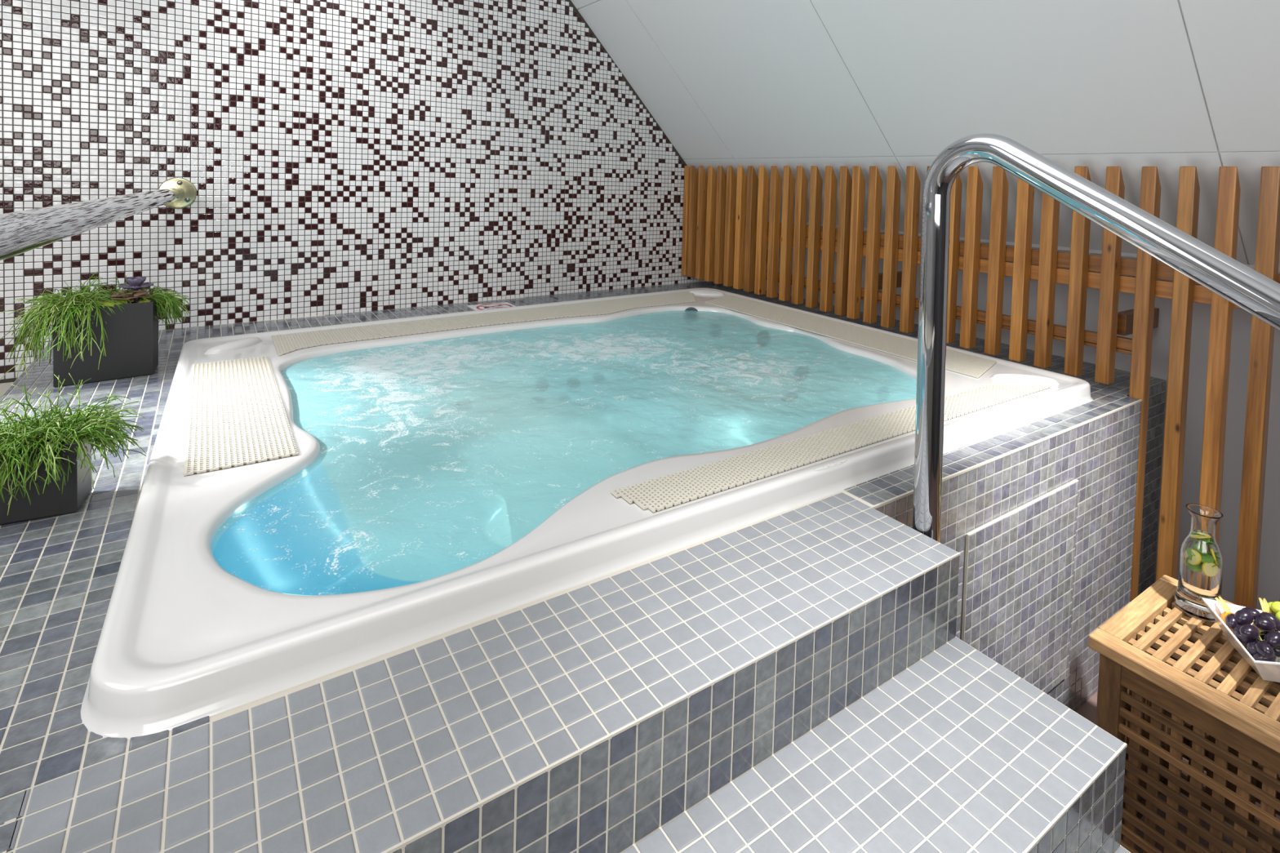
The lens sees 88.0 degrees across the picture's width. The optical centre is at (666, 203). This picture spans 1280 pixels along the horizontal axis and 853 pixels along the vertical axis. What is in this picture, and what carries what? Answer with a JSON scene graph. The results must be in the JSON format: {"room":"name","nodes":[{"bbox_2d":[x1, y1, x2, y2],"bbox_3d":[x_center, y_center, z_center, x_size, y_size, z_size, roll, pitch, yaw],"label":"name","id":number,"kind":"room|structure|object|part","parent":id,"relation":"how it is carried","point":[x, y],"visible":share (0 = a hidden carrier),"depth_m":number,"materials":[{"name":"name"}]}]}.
{"room":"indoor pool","nodes":[
{"label":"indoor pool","id":0,"kind":"room"},
{"bbox_2d":[0,0,704,383],"bbox_3d":[-1.389,-0.246,2.833,4.320,3.038,0.109,0,3,-37],"label":"wall","id":1,"kind":"structure","parent":0,"point":[339,156],"depth_m":2.75,"materials":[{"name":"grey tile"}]},
{"bbox_2d":[0,177,196,261],"bbox_3d":[-1.221,0.238,1.479,0.116,0.561,2.322,0,2,-31],"label":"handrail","id":2,"kind":"object","parent":1,"relation":"attached to","point":[21,232],"visible":1,"depth_m":0.93,"materials":[{"name":"silver metal"}]},
{"bbox_2d":[570,0,1279,267],"bbox_3d":[0.979,-0.762,1.655,1.836,1.880,4.932,0,3,-35],"label":"ceiling","id":3,"kind":"structure","parent":0,"point":[1169,86],"depth_m":2.19,"materials":[{"name":"white paint"}]},
{"bbox_2d":[765,218,1279,610],"bbox_3d":[1.680,0.782,2.229,0.103,1.211,4.932,0,3,-35],"label":"wall","id":4,"kind":"structure","parent":0,"point":[1268,584],"depth_m":2.12,"materials":[{"name":"grey paint"}]},
{"bbox_2d":[1075,690,1279,852],"bbox_3d":[-0.132,1.416,1.012,4.464,0.072,4.932,0,3,-35],"label":"floor","id":5,"kind":"structure","parent":0,"point":[1087,710],"depth_m":1.51,"materials":[{"name":"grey tile"}]},
{"bbox_2d":[6,492,960,852],"bbox_3d":[-0.080,0.981,0.890,1.191,0.808,0.252,0,3,-35],"label":"tiled step","id":6,"kind":"structure","parent":5,"relation":"on","point":[593,735],"depth_m":0.77,"materials":[{"name":"grey tile"}]},
{"bbox_2d":[912,133,1279,542],"bbox_3d":[0.806,0.662,0.705,0.094,1.511,1.287,0,3,-35],"label":"handrail","id":7,"kind":"object","parent":6,"relation":"on","point":[1250,290],"visible":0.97,"depth_m":1.09,"materials":[{"name":"silver metal"}]},
{"bbox_2d":[0,280,1165,852],"bbox_3d":[0.196,0.963,1.605,3.036,0.808,3.993,0,3,-35],"label":"platform","id":8,"kind":"object","parent":5,"relation":"on","point":[58,574],"visible":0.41,"depth_m":1.43,"materials":[{"name":"grey tile"}]},
{"bbox_2d":[0,382,13,396],"bbox_3d":[-1.510,0.726,0.307,1.247,0.096,3.823,0,3,-35],"label":"ledge","id":9,"kind":"object","parent":8,"relation":"attached to","point":[4,387],"depth_m":2.13,"materials":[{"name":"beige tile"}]},
{"bbox_2d":[0,373,146,525],"bbox_3d":[-1.119,0.417,1.125,0.374,0.239,0.248,0,3,-35],"label":"potted plant","id":10,"kind":"object","parent":8,"relation":"on","point":[46,468],"visible":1,"depth_m":1.14,"materials":[{"name":"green plant"}]},
{"bbox_3d":[-1.140,0.474,1.135,0.220,0.125,0.087,0,2,-30],"label":"pot","id":11,"kind":"part","parent":10,"relation":"part of","materials":[{"name":"black"}]},
{"bbox_2d":[0,271,191,387],"bbox_3d":[-1.590,0.346,1.859,0.403,0.299,0.311,0,3,-35],"label":"potted plant","id":12,"kind":"object","parent":8,"relation":"on","point":[110,336],"visible":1,"depth_m":1.84,"materials":[{"name":"green plant"}]},
{"bbox_3d":[-1.595,0.388,1.892,0.227,0.213,0.106,0,3,-39],"label":"pot","id":13,"kind":"part","parent":12,"relation":"part of","materials":[{"name":"black"}]},
{"bbox_2d":[466,302,515,310],"bbox_3d":[-0.788,0.476,3.027,0.194,0.002,0.193,0,3,-35],"label":"sign","id":14,"kind":"object","parent":8,"relation":"on","point":[495,305],"visible":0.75,"depth_m":3.05,"materials":[{"name":"white"}]},
{"bbox_2d":[80,288,1093,739],"bbox_3d":[-0.200,0.776,2.106,2.307,0.616,1.904,0,3,-35],"label":"hot tub","id":15,"kind":"object","parent":8,"relation":"in","point":[193,629],"depth_m":1.31,"materials":[{"name":"white plastic"}]},
{"bbox_3d":[-1.044,0.480,1.605,0.185,0.005,0.817,0,3,-35],"label":"overflow grate","id":16,"kind":"part","parent":15,"relation":"part of","materials":[{"name":"beige plastic"}]},
{"bbox_2d":[213,401,688,595],"bbox_3d":[-0.189,0.809,1.956,1.906,0.562,1.466,0,3,-35],"label":"basin","id":17,"kind":"object","parent":15,"relation":"in","point":[502,517],"depth_m":1.62,"materials":[{"name":"liquid"}]},
{"bbox_3d":[-0.537,0.455,2.689,1.846,0.005,0.274,0,3,-38],"label":"overflow grate","id":18,"kind":"part","parent":15,"relation":"part of","materials":[{"name":"beige plastic"}]},
{"bbox_2d":[217,310,916,595],"bbox_3d":[-0.180,0.515,1.946,1.909,0.008,1.469,0,3,-35],"label":"water","id":19,"kind":"object","parent":15,"relation":"in","point":[694,382],"visible":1,"depth_m":1.89,"materials":[{"name":"blue liquid"}]},
{"bbox_3d":[0.507,0.528,1.562,1.413,0.005,0.099,0,3,-35],"label":"overflow grate","id":20,"kind":"part","parent":15,"relation":"part of","materials":[{"name":"beige plastic"}]},
{"bbox_3d":[0.626,0.491,2.650,0.234,0.005,1.431,0,3,-35],"label":"overflow grate","id":21,"kind":"part","parent":15,"relation":"part of","materials":[{"name":"beige plastic"}]},
{"bbox_2d":[961,479,1078,693],"bbox_3d":[0.858,0.985,1.597,0.509,0.526,0.008,0,3,-35],"label":"access panel","id":22,"kind":"object","parent":8,"relation":"attached to","point":[1020,564],"visible":0.77,"depth_m":1.60,"materials":[{"name":"grey tile"}]},
{"bbox_2d":[621,636,1127,852],"bbox_3d":[0.061,1.065,0.686,1.191,0.664,0.253,0,3,-35],"label":"tiled step","id":23,"kind":"structure","parent":5,"relation":"on","point":[956,752],"depth_m":0.85,"materials":[{"name":"grey tile"}]},
{"bbox_2d":[680,165,1279,694],"bbox_3d":[1.013,0.595,2.831,0.331,1.498,2.808,0,3,-35],"label":"screen","id":24,"kind":"object","parent":5,"relation":"on","point":[726,225],"visible":0.91,"depth_m":2.21,"materials":[{"name":"brown wood"}]},
{"bbox_3d":[0.791,0.406,2.969,0.022,0.011,2.282,0,3,-35],"label":"rail","id":25,"kind":"part","parent":24,"relation":"part of","materials":[{"name":"brown wood"}]},
{"bbox_3d":[0.790,0.382,2.967,0.025,0.034,2.282,0,3,-35],"label":"rail","id":26,"kind":"part","parent":24,"relation":"part of","materials":[{"name":"brown wood"}]},
{"bbox_3d":[0.943,0.210,2.752,0.029,0.050,2.794,0,3,-35],"label":"rail","id":27,"kind":"part","parent":24,"relation":"part of","materials":[{"name":"brown wood"}]},
{"bbox_3d":[0.944,0.156,2.749,0.029,0.050,2.794,0,3,-35],"label":"rail","id":28,"kind":"part","parent":24,"relation":"part of","materials":[{"name":"brown wood"}]},
{"bbox_2d":[1114,844,1130,852],"bbox_3d":[0.202,1.149,0.482,1.191,0.520,0.253,0,3,-35],"label":"tiled step","id":29,"kind":"structure","parent":5,"relation":"on","point":[1121,849],"depth_m":0.91,"materials":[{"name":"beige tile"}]},
{"bbox_2d":[1088,574,1279,852],"bbox_3d":[1.298,1.168,1.112,0.427,0.500,0.938,0,3,-35],"label":"side table","id":30,"kind":"object","parent":5,"relation":"on","point":[1149,690],"visible":0.73,"depth_m":1.28,"materials":[{"name":"brown wood"}]},
{"bbox_3d":[0.911,1.161,1.366,0.040,0.473,0.040,0,3,-35],"label":"leg","id":31,"kind":"part","parent":30,"relation":"part of","materials":[{"name":"brown wood"}]},
{"bbox_3d":[1.196,1.162,1.564,0.040,0.473,0.040,0,3,-35],"label":"leg","id":32,"kind":"part","parent":30,"relation":"part of","materials":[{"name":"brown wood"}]},
{"bbox_3d":[1.305,0.931,1.103,0.427,0.027,0.938,0,3,-35],"label":"lid rail","id":33,"kind":"part","parent":30,"relation":"part of","materials":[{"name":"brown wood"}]},
{"bbox_2d":[1173,503,1223,622],"bbox_3d":[1.180,0.788,1.463,0.086,0.224,0.086,0,3,-35],"label":"glass carafe","id":34,"kind":"object","parent":30,"relation":"on","point":[1201,557],"visible":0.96,"depth_m":1.44,"materials":[{"name":"clear glass"}]},
{"bbox_2d":[1201,597,1279,682],"bbox_3d":[1.188,0.870,1.288,0.175,0.074,0.169,2,2,12],"label":"fruit bowl","id":35,"kind":"object","parent":30,"relation":"on","point":[1266,670],"visible":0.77,"depth_m":1.29,"materials":[{"name":"white ceramic"}]},
{"bbox_2d":[1214,595,1233,630],"bbox_3d":[1.143,0.839,1.351,0.032,0.052,0.043,0,3,-35],"label":"physalis","id":36,"kind":"object","parent":35,"relation":"in","point":[1224,605],"visible":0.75,"depth_m":1.35,"materials":[{"name":"orange"}]},
{"bbox_2d":[1224,607,1279,662],"bbox_3d":[1.158,0.850,1.306,0.089,0.075,0.151,3,3,36],"label":"grape bunch","id":37,"kind":"object","parent":35,"relation":"in","point":[1264,646],"visible":0.96,"depth_m":1.29,"materials":[{"name":"purple food"}]},
{"bbox_2d":[1240,626,1264,647],"bbox_3d":[1.154,0.856,1.311,0.046,0.049,0.032,2,2,17],"label":"physalis","id":38,"kind":"object","parent":35,"relation":"in","point":[1259,629],"visible":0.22,"depth_m":1.30,"materials":[{"name":"orange"}]},
{"bbox_2d":[1258,597,1271,613],"bbox_3d":[1.210,0.832,1.335,0.034,0.056,0.034,0,3,-35],"label":"physalis","id":39,"kind":"object","parent":35,"relation":"in","point":[1265,607],"visible":0.24,"depth_m":1.34,"materials":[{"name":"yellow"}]},
{"bbox_2d":[1267,601,1279,620],"bbox_3d":[1.222,0.842,1.283,0.068,0.078,0.158,3,2,31],"label":"grape bunch","id":40,"kind":"object","parent":35,"relation":"in","point":[1274,606],"visible":0.84,"depth_m":1.33,"materials":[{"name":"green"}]}
]}

